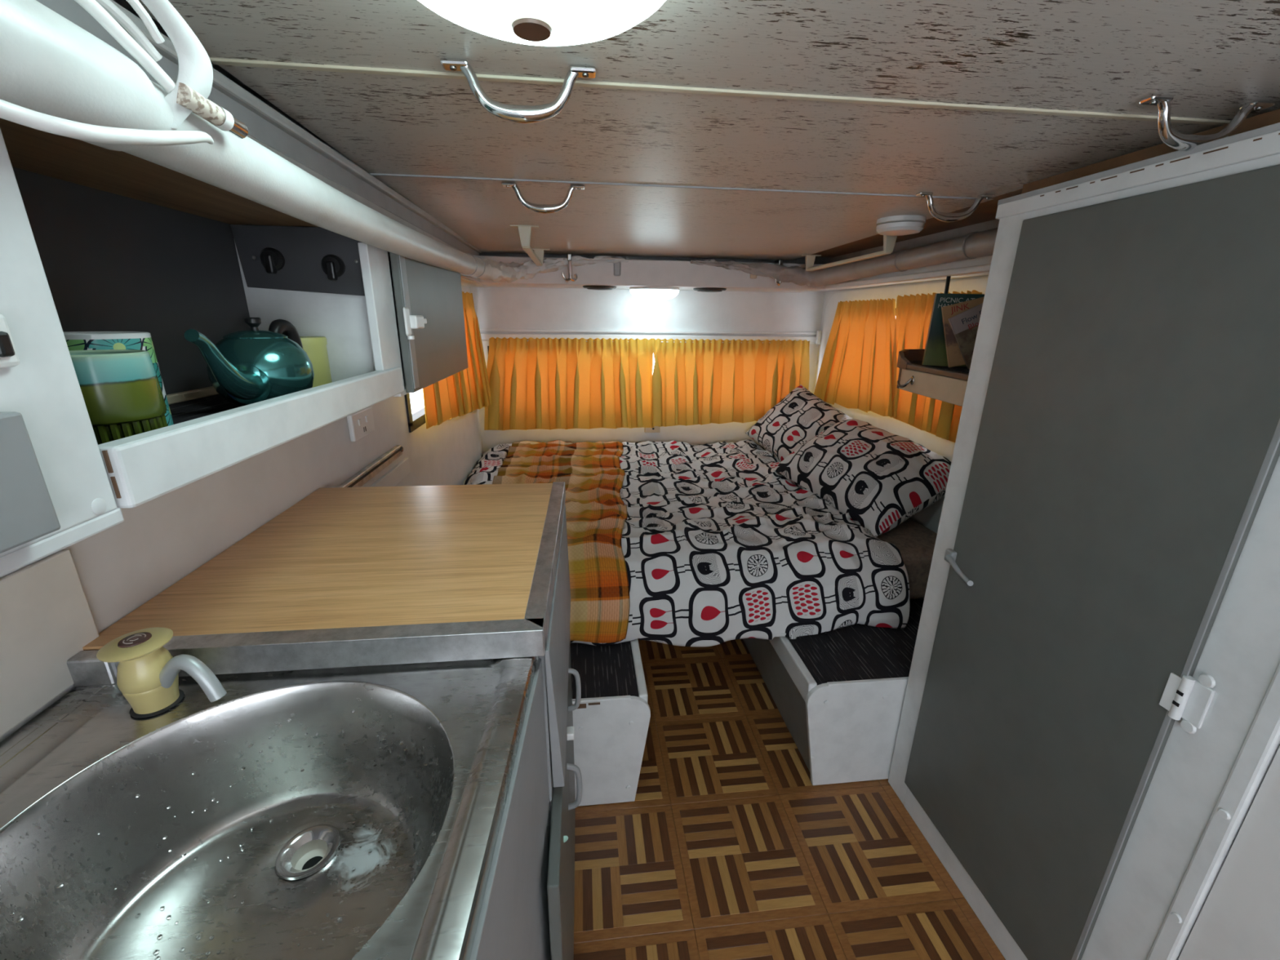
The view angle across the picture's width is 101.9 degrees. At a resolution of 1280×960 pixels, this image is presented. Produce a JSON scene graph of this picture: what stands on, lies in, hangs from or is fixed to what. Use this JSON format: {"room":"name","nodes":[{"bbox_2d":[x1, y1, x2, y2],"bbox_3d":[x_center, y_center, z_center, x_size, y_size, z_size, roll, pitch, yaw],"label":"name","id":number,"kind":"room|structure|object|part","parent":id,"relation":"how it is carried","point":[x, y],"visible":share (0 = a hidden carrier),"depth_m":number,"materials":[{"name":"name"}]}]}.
{"room":"camper van interior","nodes":[
{"label":"camper van interior","id":0,"kind":"room"},
{"bbox_2d":[0,0,483,742],"bbox_3d":[-0.653,0.196,0.820,0.040,1.660,4.180,-1,18,-6],"label":"wall","id":1,"kind":"structure","parent":0,"point":[159,541],"depth_m":0.82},
{"bbox_2d":[0,549,99,737],"bbox_3d":[-0.567,0.237,0.253,0.007,0.137,0.662,-1,18,-6],"label":"panel","id":2,"kind":"object","parent":1,"relation":"attached to","point":[46,619],"visible":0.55,"depth_m":0.51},
{"bbox_2d":[0,118,468,577],"bbox_3d":[-0.469,-0.127,0.399,0.248,0.284,2.135,-1,18,-6],"label":"upper cabinet","id":3,"kind":"object","parent":1,"relation":"attached to","point":[93,237],"visible":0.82,"depth_m":0.58,"materials":[{"name":"white paint"}]},
{"bbox_3d":[-0.333,0.059,0.101,0.015,0.072,0.428,-1,18,-6],"label":"door","id":4,"kind":"part","parent":3,"relation":"part of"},
{"bbox_3d":[-0.363,0.068,0.237,0.014,0.012,0.289,-1,18,-6],"label":"rail","id":5,"kind":"part","parent":3,"relation":"part of","materials":[{"name":"white paint"}]},
{"bbox_2d":[69,349,167,444],"bbox_3d":[-0.463,-0.065,0.436,0.099,0.082,0.077,-1,18,-6],"label":"plastic container","id":6,"kind":"object","parent":3,"relation":"on","point":[121,389],"visible":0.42,"depth_m":0.42,"materials":[{"name":"green plastic"}]},
{"bbox_2d":[62,331,173,426],"bbox_3d":[-0.528,-0.097,0.516,0.080,0.095,0.099,-15,24,-42],"label":"mug","id":7,"kind":"object","parent":3,"relation":"on","point":[75,340],"visible":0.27,"depth_m":0.49,"materials":[{"name":"ceramic"}]},
{"bbox_3d":[-0.589,-0.130,0.382,0.006,0.265,2.130,-1,18,-6],"label":"panel","id":8,"kind":"part","parent":3,"relation":"part of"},
{"bbox_2d":[184,317,314,405],"bbox_3d":[-0.497,-0.148,0.655,0.115,0.109,0.248,-1,18,-6],"label":"teapot","id":9,"kind":"object","parent":3,"relation":"on","point":[254,365],"visible":0.94,"depth_m":0.65,"materials":[{"name":"teal ceramic"}]},
{"bbox_3d":[-0.474,-0.128,0.594,0.040,0.088,0.117,-4,18,-15],"label":"spout","id":10,"kind":"part","parent":9,"relation":"part of","materials":[{"name":"teal ceramic"}]},
{"bbox_3d":[-0.500,-0.202,0.672,0.018,0.016,0.018,-1,18,-6],"label":"lid knob","id":11,"kind":"part","parent":9,"relation":"part of","materials":[{"name":"black plastic"}]},
{"bbox_3d":[-0.500,-0.190,0.675,0.070,0.010,0.070,-1,18,-6],"label":"lid","id":12,"kind":"part","parent":9,"relation":"part of","materials":[{"name":"teal ceramic"}]},
{"bbox_3d":[-0.503,-0.186,0.740,0.021,0.082,0.063,-1,18,-6],"label":"handle","id":13,"kind":"part","parent":9,"relation":"part of","materials":[{"name":"black plastic"}]},
{"bbox_3d":[-0.409,-0.092,0.656,0.021,0.046,0.611,-1,18,-6],"label":"rail","id":14,"kind":"part","parent":3,"relation":"part of","materials":[{"name":"white paint"}]},
{"bbox_3d":[-0.581,-0.345,0.817,0.034,0.039,0.018,-1,18,-6],"label":"knob","id":15,"kind":"part","parent":3,"relation":"part of","materials":[{"name":"black plastic"}]},
{"bbox_3d":[-0.537,-0.350,0.833,0.199,0.102,0.007,-1,18,-6],"label":"control plate","id":16,"kind":"part","parent":3,"relation":"part of","materials":[{"name":"black plastic"}]},
{"bbox_2d":[299,336,332,387],"bbox_3d":[-0.545,-0.193,0.848,0.069,0.078,0.069,-1,18,-6],"label":"canister","id":17,"kind":"object","parent":3,"relation":"on","point":[315,347],"visible":0.44,"depth_m":0.83,"materials":[{"name":"yellow plastic"}]},
{"bbox_3d":[-0.545,-0.224,0.838,0.069,0.012,0.069,-1,18,-6],"label":"lid","id":18,"kind":"part","parent":17,"relation":"part of","materials":[{"name":"yellow plastic"}]},
{"bbox_3d":[-0.492,-0.339,0.829,0.034,0.039,0.018,-1,18,-6],"label":"knob","id":19,"kind":"part","parent":3,"relation":"part of","materials":[{"name":"black plastic"}]},
{"bbox_3d":[-0.602,-0.445,1.401,0.214,0.265,0.015,-1,18,-6],"label":"panel","id":20,"kind":"part","parent":3,"relation":"part of","materials":[{"name":"white paint"}]},
{"bbox_3d":[-0.475,-0.238,1.207,0.014,0.012,0.535,-1,18,-6],"label":"rail","id":21,"kind":"part","parent":3,"relation":"part of","materials":[{"name":"white paint"}]},
{"bbox_3d":[-0.460,-0.359,1.181,0.015,0.250,0.502,-1,18,-6],"label":"door","id":22,"kind":"part","parent":3,"relation":"part of","materials":[{"name":"grey paint"}]},
{"bbox_2d":[35,0,479,257],"bbox_3d":[-0.507,-0.411,0.471,0.015,0.035,3.850,-1,18,-6],"label":"trim","id":23,"kind":"structure","parent":1,"relation":"attached to","point":[259,128],"depth_m":0.77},
{"bbox_2d":[110,0,481,253],"bbox_3d":[-0.498,-0.433,0.465,0.024,0.016,3.850,-1,18,-6],"label":"trim","id":24,"kind":"structure","parent":1,"relation":"attached to","point":[222,83],"depth_m":0.77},
{"bbox_2d":[346,406,374,441],"bbox_3d":[-0.683,-0.140,1.277,0.015,0.065,0.130,-1,18,-6],"label":"power outlet","id":25,"kind":"object","parent":1,"relation":"attached to","point":[361,424],"visible":0.93,"depth_m":1.26,"materials":[{"name":"white plastic"}]},
{"bbox_2d":[357,418,361,426],"bbox_3d":[-0.674,-0.139,1.250,0.004,0.016,0.014,-1,18,-6],"label":"switch","id":26,"kind":"object","parent":25,"relation":"attached to","point":[359,420],"depth_m":1.25,"materials":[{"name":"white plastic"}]},
{"bbox_2d":[246,134,479,283],"bbox_3d":[-0.504,-0.349,0.491,0.016,0.090,3.850,-1,18,-6],"label":"trim","id":27,"kind":"structure","parent":1,"relation":"attached to","point":[319,176],"depth_m":1.03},
{"bbox_2d":[337,444,410,487],"bbox_3d":[-0.687,0.005,1.357,0.018,0.102,0.520,-1,18,-6],"label":"rail","id":28,"kind":"object","parent":1,"relation":"attached to","point":[392,477],"visible":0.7,"depth_m":1.41,"materials":[{"name":"metal"}]},
{"bbox_2d":[404,392,426,432],"bbox_3d":[-0.799,-0.498,2.071,0.041,0.406,1.036,-1,18,-6],"label":"window","id":29,"kind":"structure","parent":1,"relation":"in","point":[415,420],"depth_m":1.67,"materials":[{"name":"white glass"}]},
{"bbox_2d":[460,277,489,287],"bbox_3d":[-0.730,-0.827,1.968,0.100,0.118,1.295,-1,18,-6],"label":"trim","id":30,"kind":"structure","parent":1,"relation":"attached to","point":[464,282],"depth_m":2.36,"materials":[{"name":"white plastic"}]},
{"bbox_3d":[-0.758,-0.727,2.020,0.006,0.006,1.130,-1,18,-6],"label":"wire","id":31,"kind":"object","parent":1,"relation":"attached to","visible":0},
{"bbox_2d":[422,291,492,429],"bbox_3d":[-0.738,-0.495,2.140,0.064,0.553,1.097,-1,18,-6],"label":"curtain","id":32,"kind":"object","parent":31,"relation":"hanging from","point":[467,390],"visible":0.43,"depth_m":2.24,"materials":[{"name":"orange fabric"}]},
{"bbox_2d":[469,252,824,453],"bbox_3d":[0.062,-0.443,2.884,1.935,1.660,0.040,-1,18,-6],"label":"wall","id":33,"kind":"structure","parent":0,"point":[495,308],"depth_m":2.75,"materials":[{"name":"white paint"}]},
{"bbox_2d":[561,253,577,281],"bbox_3d":[-0.307,-0.927,2.270,0.069,0.114,0.077,-1,18,-6],"label":"coat hook","id":34,"kind":"object","parent":33,"relation":"attached to","point":[569,255],"visible":1,"depth_m":2.25,"materials":[{"name":"silver metal"}]},
{"bbox_3d":[-0.305,-0.930,2.264,0.021,0.104,0.047,-1,18,-6],"label":"stem","id":35,"kind":"part","parent":34,"relation":"part of","materials":[{"name":"silver metal"}]},
{"bbox_2d":[582,285,616,289],"bbox_3d":[-0.189,-0.901,2.437,0.160,0.015,0.160,-1,18,-6],"label":"air vent","id":36,"kind":"object","parent":33,"relation":"attached to","point":[590,287],"visible":0.99,"depth_m":2.39,"materials":[{"name":"black plastic"}]},
{"bbox_2d":[586,287,612,289],"bbox_3d":[-0.189,-0.896,2.438,0.120,0.006,0.120,-1,18,-6],"label":"grille","id":37,"kind":"object","parent":36,"relation":"attached to","point":[590,288],"depth_m":2.39,"materials":[{"name":"black rubber"}]},
{"bbox_2d":[480,328,817,342],"bbox_3d":[0.062,-0.764,2.749,1.830,0.053,0.025,-1,18,-6],"label":"trim","id":38,"kind":"structure","parent":33,"relation":"attached to","point":[483,335],"depth_m":2.73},
{"bbox_2d":[477,255,825,292],"bbox_3d":[0.068,-0.986,2.511,1.610,0.110,0.344,-1,18,-6],"label":"trim","id":39,"kind":"structure","parent":33,"relation":"attached to","point":[684,275],"depth_m":2.36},
{"bbox_2d":[644,426,660,432],"bbox_3d":[0.068,-0.290,2.898,0.085,0.050,0.027,-1,18,-6],"label":"latch","id":40,"kind":"object","parent":33,"relation":"in","point":[656,428],"depth_m":2.89,"materials":[{"name":"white plastic"}]},
{"bbox_2d":[629,286,679,302],"bbox_3d":[0.069,-0.887,2.494,0.241,0.069,0.241,-1,18,-6],"label":"dome lamp","id":41,"kind":"object","parent":33,"relation":"attached to","point":[653,294],"visible":1,"depth_m":2.41,"materials":[{"name":"white plastic"}]},
{"bbox_2d":[693,287,726,292],"bbox_3d":[0.335,-0.912,2.494,0.160,0.015,0.160,-1,18,-6],"label":"air vent","id":42,"kind":"object","parent":33,"relation":"attached to","point":[698,289],"visible":1,"depth_m":2.44,"materials":[{"name":"black plastic"}]},
{"bbox_2d":[697,289,722,292],"bbox_3d":[0.335,-0.908,2.495,0.120,0.006,0.120,-1,18,-6],"label":"grille","id":43,"kind":"object","parent":42,"relation":"attached to","point":[704,291],"depth_m":2.46,"materials":[{"name":"metal"}]},
{"bbox_2d":[774,258,782,285],"bbox_3d":[0.631,-0.945,2.369,0.034,0.116,0.085,3,18,7],"label":"coat hook","id":44,"kind":"object","parent":33,"relation":"attached to","point":[779,262],"visible":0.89,"depth_m":2.35,"materials":[{"name":"silver metal"}]},
{"bbox_2d":[815,330,822,344],"bbox_3d":[0.969,-0.775,2.824,0.030,0.072,0.025,-1,18,-6],"label":"bracket","id":45,"kind":"object","parent":33,"relation":"attached to","point":[819,332],"visible":1,"depth_m":2.82,"materials":[{"name":"white plastic"}]},
{"bbox_2d":[481,339,814,343],"bbox_3d":[0.074,-0.729,2.741,1.770,0.006,0.006,-1,18,-6],"label":"wire","id":46,"kind":"object","parent":45,"relation":"attached to","point":[482,340],"visible":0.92,"depth_m":2.75,"materials":[{"name":"white plastic"}]},
{"bbox_2d":[484,337,653,430],"bbox_3d":[-0.370,-0.497,2.727,0.911,0.482,0.070,-1,18,-6],"label":"curtain","id":47,"kind":"object","parent":46,"relation":"hanging from","point":[549,384],"visible":0.99,"depth_m":2.73,"materials":[{"name":"orange fabric"}]},
{"bbox_2d":[651,338,809,426],"bbox_3d":[0.499,-0.522,2.829,0.878,0.474,0.054,-1,18,-6],"label":"curtain","id":48,"kind":"object","parent":46,"relation":"hanging from","point":[698,382],"visible":0.91,"depth_m":2.83,"materials":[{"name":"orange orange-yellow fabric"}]},
{"bbox_2d":[138,0,1279,260],"bbox_3d":[0.300,-0.570,0.667,1.935,0.166,4.220,-1,18,-6],"label":"ceiling","id":49,"kind":"structure","parent":0,"point":[784,130],"depth_m":0.72,"materials":[{"name":"beige plastic"}]},
{"bbox_2d":[0,0,629,283],"bbox_3d":[-0.188,-0.486,0.953,0.588,0.159,2.859,-1,18,-6],"label":"roll","id":50,"kind":"object","parent":49,"relation":"attached to","point":[50,64],"visible":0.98,"depth_m":0.35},
{"bbox_2d":[0,98,213,145],"bbox_3d":[-0.300,-0.179,0.216,0.021,0.034,0.343,0,17,-1],"label":"loose cable","id":51,"kind":"object","parent":50,"relation":"hanging from","point":[11,112],"visible":1,"depth_m":0.28,"materials":[{"name":"white plastic"}]},
{"bbox_2d":[95,0,162,62],"bbox_3d":[-0.324,-0.238,0.136,0.018,0.050,0.432,0,17,-1],"label":"cable","id":52,"kind":"object","parent":50,"relation":"on","point":[113,11],"visible":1,"depth_m":0.33,"materials":[{"name":"white plastic"}]},
{"bbox_2d":[126,0,164,43],"bbox_3d":[-0.314,-0.247,0.133,0.012,0.049,0.430,0,17,-2],"label":"cable","id":53,"kind":"object","parent":50,"relation":"on","point":[136,5],"visible":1,"depth_m":0.33,"materials":[{"name":"white plastic"}]},
{"bbox_2d":[74,0,248,138],"bbox_3d":[-0.312,-0.232,0.181,0.022,0.067,0.452,0,17,-1],"label":"cable","id":54,"kind":"object","parent":50,"relation":"on","point":[188,98],"visible":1,"depth_m":0.35,"materials":[{"name":"white plastic"},{"name":"metal"}]},
{"bbox_3d":[-0.312,-0.229,0.156,0.014,0.056,0.401,0,17,-2],"label":"cord","id":55,"kind":"part","parent":54,"relation":"part of","materials":[{"name":"white plastic"}]},
{"bbox_2d":[141,0,213,129],"bbox_3d":[-0.314,-0.266,0.303,0.028,0.083,0.132,2,17,3],"label":"strap","id":56,"kind":"object","parent":50,"relation":"attached to","point":[195,71],"visible":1,"depth_m":0.35,"materials":[{"name":"plastic"}]},
{"bbox_2d":[440,57,595,124],"bbox_3d":[-0.146,-0.476,0.640,0.184,0.059,0.028,-1,17,-5],"label":"grab bar","id":57,"kind":"object","parent":49,"relation":"attached to","point":[518,113],"visible":1,"depth_m":0.64,"materials":[{"name":"silver metal"}]},
{"bbox_2d":[510,224,550,266],"bbox_3d":[-0.397,-0.860,1.930,0.095,0.074,0.564,-1,18,-6],"label":"stay","id":58,"kind":"object","parent":49,"relation":"attached to","point":[536,255],"visible":1,"depth_m":1.68,"materials":[{"name":"beige plastic"}]},
{"bbox_3d":[-0.370,-0.782,1.673,0.042,0.060,0.020,-1,18,-6],"label":"bracket arm","id":59,"kind":"part","parent":58,"relation":"part of","materials":[{"name":"beige plastic"}]},
{"bbox_3d":[-0.424,-0.937,2.187,0.042,0.060,0.020,-1,18,-6],"label":"bracket arm","id":60,"kind":"part","parent":58,"relation":"part of","materials":[{"name":"beige plastic"}]},
{"bbox_2d":[417,0,666,46],"bbox_3d":[-0.088,-0.399,0.413,0.261,0.073,0.261,-1,18,-6],"label":"ceiling lamp","id":61,"kind":"object","parent":49,"relation":"attached to","point":[548,23],"visible":1,"depth_m":0.43,"materials":[{"name":"white plastic"}]},
{"bbox_2d":[501,182,584,213],"bbox_3d":[-0.217,-0.636,1.176,0.184,0.059,0.028,-1,17,-5],"label":"grab bar","id":62,"kind":"object","parent":49,"relation":"attached to","point":[539,208],"visible":1,"depth_m":1.18,"materials":[{"name":"silver metal"}]},
{"bbox_3d":[0.073,-0.849,1.774,1.435,0.030,1.262,-1,18,-6],"label":"panel","id":63,"kind":"part","parent":49,"relation":"part of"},
{"bbox_3d":[0.224,-0.456,0.467,1.435,0.019,0.487,-1,18,-6],"label":"panel","id":64,"kind":"part","parent":49,"relation":"part of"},
{"bbox_3d":[0.170,-0.597,0.936,1.435,0.019,0.492,-1,18,-6],"label":"panel","id":65,"kind":"part","parent":49,"relation":"part of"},
{"bbox_2d":[799,231,897,271],"bbox_3d":[0.781,-0.865,1.991,0.090,0.074,0.626,-2,18,-7],"label":"stay","id":66,"kind":"object","parent":49,"relation":"attached to","point":[889,242],"visible":0.78,"depth_m":1.89,"materials":[{"name":"beige plastic"}]},
{"bbox_3d":[0.743,-0.950,2.276,0.042,0.060,0.020,-1,18,-6],"label":"bracket arm","id":67,"kind":"part","parent":66,"relation":"part of","materials":[{"name":"beige plastic"}]},
{"bbox_3d":[0.819,-0.779,1.706,0.042,0.060,0.020,-1,18,-6],"label":"bracket arm","id":68,"kind":"part","parent":66,"relation":"part of","materials":[{"name":"beige plastic"}]},
{"bbox_2d":[875,214,926,235],"bbox_3d":[0.752,-0.732,1.502,0.130,0.041,0.130,-1,18,-6],"label":"smoke detector","id":69,"kind":"object","parent":49,"relation":"attached to","point":[904,224],"visible":1,"depth_m":1.46,"materials":[{"name":"white plastic"}]},
{"bbox_3d":[1.045,-0.492,0.630,0.265,0.023,3.860,-1,18,-6],"label":"panel","id":70,"kind":"part","parent":49,"relation":"part of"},
{"bbox_2d":[915,191,995,222],"bbox_3d":[0.732,-0.639,1.218,0.184,0.059,0.028,-1,17,-5],"label":"grab bar","id":71,"kind":"object","parent":49,"relation":"attached to","point":[942,216],"visible":1,"depth_m":1.22,"materials":[{"name":"silver metal"}]},
{"bbox_2d":[1138,93,1275,151],"bbox_3d":[0.767,-0.488,0.714,0.184,0.059,0.028,-1,17,-5],"label":"grab bar","id":72,"kind":"object","parent":49,"relation":"attached to","point":[1172,139],"visible":0.94,"depth_m":0.71,"materials":[{"name":"silver metal"}]},
{"bbox_2d":[573,638,1005,959],"bbox_3d":[0.280,0.997,1.159,1.935,0.050,4.220,-1,18,-6],"label":"floor","id":73,"kind":"structure","parent":0,"point":[726,847],"depth_m":1.29,"materials":[{"name":"wood parquet"}]},
{"bbox_2d":[470,505,582,959],"bbox_3d":[-0.314,0.721,0.448,0.532,0.888,1.686,-1,18,-6],"label":"base cabinet","id":74,"kind":"object","parent":73,"relation":"on","point":[527,909],"visible":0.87,"depth_m":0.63,"materials":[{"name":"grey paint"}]},
{"bbox_2d":[0,656,537,959],"bbox_3d":[-0.321,0.398,0.250,0.478,0.157,0.806,-1,18,-6],"label":"sink","id":75,"kind":"object","parent":74,"relation":"in","point":[346,813],"visible":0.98,"depth_m":0.49,"materials":[{"name":"silver metal"}]},
{"bbox_2d":[96,626,226,718],"bbox_3d":[-0.472,0.193,0.526,0.109,0.078,0.056,-1,18,-6],"label":"tap","id":76,"kind":"object","parent":75,"relation":"on","point":[148,673],"visible":1,"depth_m":0.51,"materials":[{"name":"cream plastic"},{"name":"grey plastic"},{"name":"black rubber"}]},
{"bbox_3d":[-0.498,0.164,0.514,0.056,0.014,0.056,-1,18,-6],"label":"knob","id":77,"kind":"part","parent":76,"relation":"part of","materials":[{"name":"yellow plastic"}]},
{"bbox_3d":[-0.452,0.196,0.518,0.073,0.048,0.014,3,18,7],"label":"spout","id":78,"kind":"part","parent":76,"relation":"part of","materials":[{"name":"grey"}]},
{"bbox_2d":[66,481,565,687],"bbox_3d":[-0.382,0.112,0.840,0.503,0.038,0.570,-1,18,-6],"label":"countertop","id":79,"kind":"structure","parent":74,"relation":"on","point":[342,577],"depth_m":0.69,"materials":[{"name":"laminate"}]},
{"bbox_3d":[-0.155,0.530,1.015,0.008,0.858,0.531,-1,18,-6],"label":"frame","id":80,"kind":"part","parent":74,"relation":"part of","materials":[{"name":"grey metal"}]},
{"bbox_3d":[-0.137,0.239,0.906,0.017,0.229,0.515,-1,18,-6],"label":"drawer","id":81,"kind":"part","parent":74,"relation":"part of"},
{"bbox_3d":[-0.120,0.683,0.824,0.014,0.540,0.300,-1,18,-6],"label":"door","id":82,"kind":"part","parent":74,"relation":"part of","materials":[{"name":"grey paint"}]},
{"bbox_3d":[-0.157,0.605,1.138,0.013,0.580,0.310,-1,18,-6],"label":"door","id":83,"kind":"part","parent":74,"relation":"part of","materials":[{"name":"grey paint"}]},
{"bbox_3d":[-0.113,0.526,0.891,0.027,0.099,0.010,-1,18,-6],"label":"pull handle","id":84,"kind":"part","parent":74,"relation":"part of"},
{"bbox_3d":[-0.127,0.403,0.999,0.027,0.099,0.010,-1,18,-6],"label":"pull handle","id":85,"kind":"part","parent":74,"relation":"part of","materials":[{"name":"silver metal"}]},
{"bbox_2d":[570,639,650,806],"bbox_3d":[-0.416,0.468,2.149,0.703,0.346,1.715,-1,18,-6],"label":"bench","id":86,"kind":"object","parent":73,"relation":"on","point":[611,719],"visible":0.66,"depth_m":1.37,"materials":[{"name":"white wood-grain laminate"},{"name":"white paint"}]},
{"bbox_3d":[-0.324,0.723,1.346,0.703,0.343,0.014,-1,18,-6],"label":"panel","id":87,"kind":"part","parent":86,"relation":"part of","materials":[{"name":"white paint"}]},
{"bbox_2d":[876,517,937,599],"bbox_3d":[0.134,0.142,2.299,1.823,0.175,1.365,-1,18,-6],"label":"mattress","id":88,"kind":"object","parent":86,"relation":"on","point":[915,542],"visible":0.02,"depth_m":1.76,"materials":[{"name":"brown fabric"}]},
{"bbox_2d":[462,440,909,647],"bbox_3d":[0.019,0.136,2.205,1.562,0.306,1.518,-1,18,-6],"label":"duvet","id":89,"kind":"object","parent":88,"relation":"on","point":[718,546],"visible":0.63,"depth_m":1.63,"materials":[{"name":"fabric"}]},
{"bbox_2d":[492,440,630,643],"bbox_3d":[-0.316,0.122,2.151,0.592,0.275,1.525,-1,18,-6],"label":"plaid blanket","id":90,"kind":"object","parent":89,"relation":"on","point":[592,473],"visible":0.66,"depth_m":1.76,"materials":[{"name":"fabric"}]},
{"bbox_2d":[746,384,853,462],"bbox_3d":[0.826,-0.251,2.653,0.311,0.402,0.626,-5,18,-17],"label":"pillow","id":91,"kind":"object","parent":88,"relation":"on","point":[801,415],"visible":0.66,"depth_m":2.61,"materials":[{"name":"fabric"}]},
{"bbox_2d":[773,418,951,537],"bbox_3d":[0.884,-0.039,2.073,0.390,0.350,0.653,-5,18,-18],"label":"pillow","id":92,"kind":"object","parent":88,"relation":"on","point":[882,478],"visible":0.94,"depth_m":1.89,"materials":[{"name":"fabric"}]},
{"bbox_2d":[742,598,924,785],"bbox_3d":[0.713,0.444,2.272,0.726,0.346,1.715,-1,18,-6],"label":"bench","id":93,"kind":"object","parent":73,"relation":"on","point":[839,694],"visible":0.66,"depth_m":1.47,"materials":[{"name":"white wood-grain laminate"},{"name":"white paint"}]},
{"bbox_3d":[0.397,0.486,2.254,0.060,0.268,1.692,-1,18,-6],"label":"panel","id":94,"kind":"part","parent":93,"relation":"part of","materials":[{"name":"wood"}]},
{"bbox_3d":[0.806,0.699,1.468,0.726,0.343,0.014,-1,18,-6],"label":"panel","id":95,"kind":"part","parent":93,"relation":"part of","materials":[{"name":"white paint"}]},
{"bbox_2d":[888,108,1279,959],"bbox_3d":[0.968,0.231,0.955,0.496,1.552,0.860,-1,18,-6],"label":"wardrobe","id":96,"kind":"object","parent":73,"relation":"on","point":[1088,733],"visible":1,"depth_m":0.84,"materials":[{"name":"white paint"}]},
{"bbox_3d":[0.758,0.927,1.193,0.018,0.075,0.466,-1,18,-6],"label":"rail","id":97,"kind":"part","parent":96,"relation":"part of","materials":[{"name":"white paint"}]},
{"bbox_3d":[0.782,-0.429,0.687,0.026,0.026,0.788,-1,18,-6],"label":"cornice","id":98,"kind":"part","parent":96,"relation":"part of","materials":[{"name":"white paint"}]},
{"bbox_3d":[0.999,-0.452,0.708,0.455,0.010,0.794,-1,18,-6],"label":"cornice","id":99,"kind":"part","parent":96,"relation":"part of","materials":[{"name":"white wood"}]},
{"bbox_3d":[0.776,-0.434,0.766,0.018,0.024,0.466,-1,18,-6],"label":"rail","id":100,"kind":"part","parent":96,"relation":"part of","materials":[{"name":"white paint"}]},
{"bbox_2d":[813,275,988,533],"bbox_3d":[1.230,0.155,1.024,0.040,1.660,4.180,-1,18,-6],"label":"wall","id":101,"kind":"structure","parent":0,"point":[929,517],"depth_m":2.01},
{"bbox_2d":[816,278,987,497],"bbox_3d":[1.081,-0.379,2.052,0.012,0.742,1.700,-1,18,-6],"label":"trim","id":102,"kind":"structure","parent":101,"relation":"attached to","point":[944,447],"depth_m":2.15,"materials":[{"name":"white plastic"}]},
{"bbox_2d":[813,254,992,291],"bbox_3d":[1.017,-0.778,1.942,0.145,0.063,1.755,-1,18,-6],"label":"trim","id":103,"kind":"structure","parent":101,"relation":"attached to","point":[987,260],"depth_m":1.76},
{"bbox_2d":[690,227,997,286],"bbox_3d":[0.840,-0.775,1.848,0.544,0.111,1.546,-9,20,-29],"label":"roll","id":104,"kind":"object","parent":103,"relation":"on","point":[974,245],"visible":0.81,"depth_m":1.91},
{"bbox_2d":[813,218,999,264],"bbox_3d":[1.036,-0.868,1.916,0.110,0.125,1.755,-1,18,-6],"label":"trim","id":105,"kind":"structure","parent":101,"relation":"attached to","point":[984,226],"depth_m":1.81,"materials":[{"name":"beige plastic"}]},
{"bbox_2d":[896,349,969,406],"bbox_3d":[0.987,-0.300,1.528,0.294,0.130,0.670,-1,18,-6],"label":"corner shelf","id":106,"kind":"object","parent":101,"relation":"attached to","point":[944,384],"visible":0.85,"depth_m":1.58,"materials":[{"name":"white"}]},
{"bbox_2d":[921,293,984,367],"bbox_3d":[0.964,-0.456,1.587,0.145,0.212,0.023,7,19,16],"label":"book","id":107,"kind":"object","parent":106,"relation":"on","point":[935,352],"visible":0.31,"depth_m":1.59,"materials":[{"name":"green paper"}]},
{"bbox_2d":[941,297,984,367],"bbox_3d":[0.961,-0.432,1.523,0.159,0.202,0.017,6,18,16],"label":"book","id":108,"kind":"object","parent":106,"relation":"on","point":[954,357],"visible":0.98,"depth_m":1.53,"materials":[{"name":"beige paper"}]},
{"bbox_2d":[947,302,982,368],"bbox_3d":[0.969,-0.414,1.487,0.168,0.189,0.015,5,18,13],"label":"book","id":109,"kind":"object","parent":106,"relation":"on","point":[964,326],"visible":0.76,"depth_m":1.49,"materials":[{"name":"beige paper"}]},
{"bbox_2d":[943,275,951,293],"bbox_3d":[0.972,-0.593,1.650,0.012,0.109,0.023,7,18,19],"label":"rod","id":110,"kind":"object","parent":101,"relation":"hanging from","point":[948,278],"visible":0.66,"depth_m":1.64,"materials":[{"name":"black plastic"}]},
{"bbox_3d":[1.048,-0.717,2.068,0.006,0.011,1.120,-1,18,-6],"label":"wire","id":111,"kind":"object","parent":101,"relation":"attached to","visible":0},
{"bbox_2d":[813,297,897,416],"bbox_3d":[0.990,-0.561,2.389,0.036,0.506,0.781,-1,18,-6],"label":"curtain","id":112,"kind":"object","parent":111,"relation":"hanging from","point":[858,370],"visible":1,"depth_m":2.34,"materials":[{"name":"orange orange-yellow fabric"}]},
{"bbox_2d":[889,289,982,442],"bbox_3d":[1.045,-0.427,1.911,0.044,0.496,0.500,-1,18,-6],"label":"curtain","id":113,"kind":"object","parent":111,"relation":"hanging from","point":[939,418],"visible":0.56,"depth_m":1.95,"materials":[{"name":"orange fabric"}]},
{"bbox_2d":[1177,746,1279,959],"bbox_3d":[0.830,0.399,0.501,0.026,1.500,0.329,-1,18,-6],"label":"wall partition","id":114,"kind":"structure","parent":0,"point":[1239,918],"depth_m":0.68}
]}

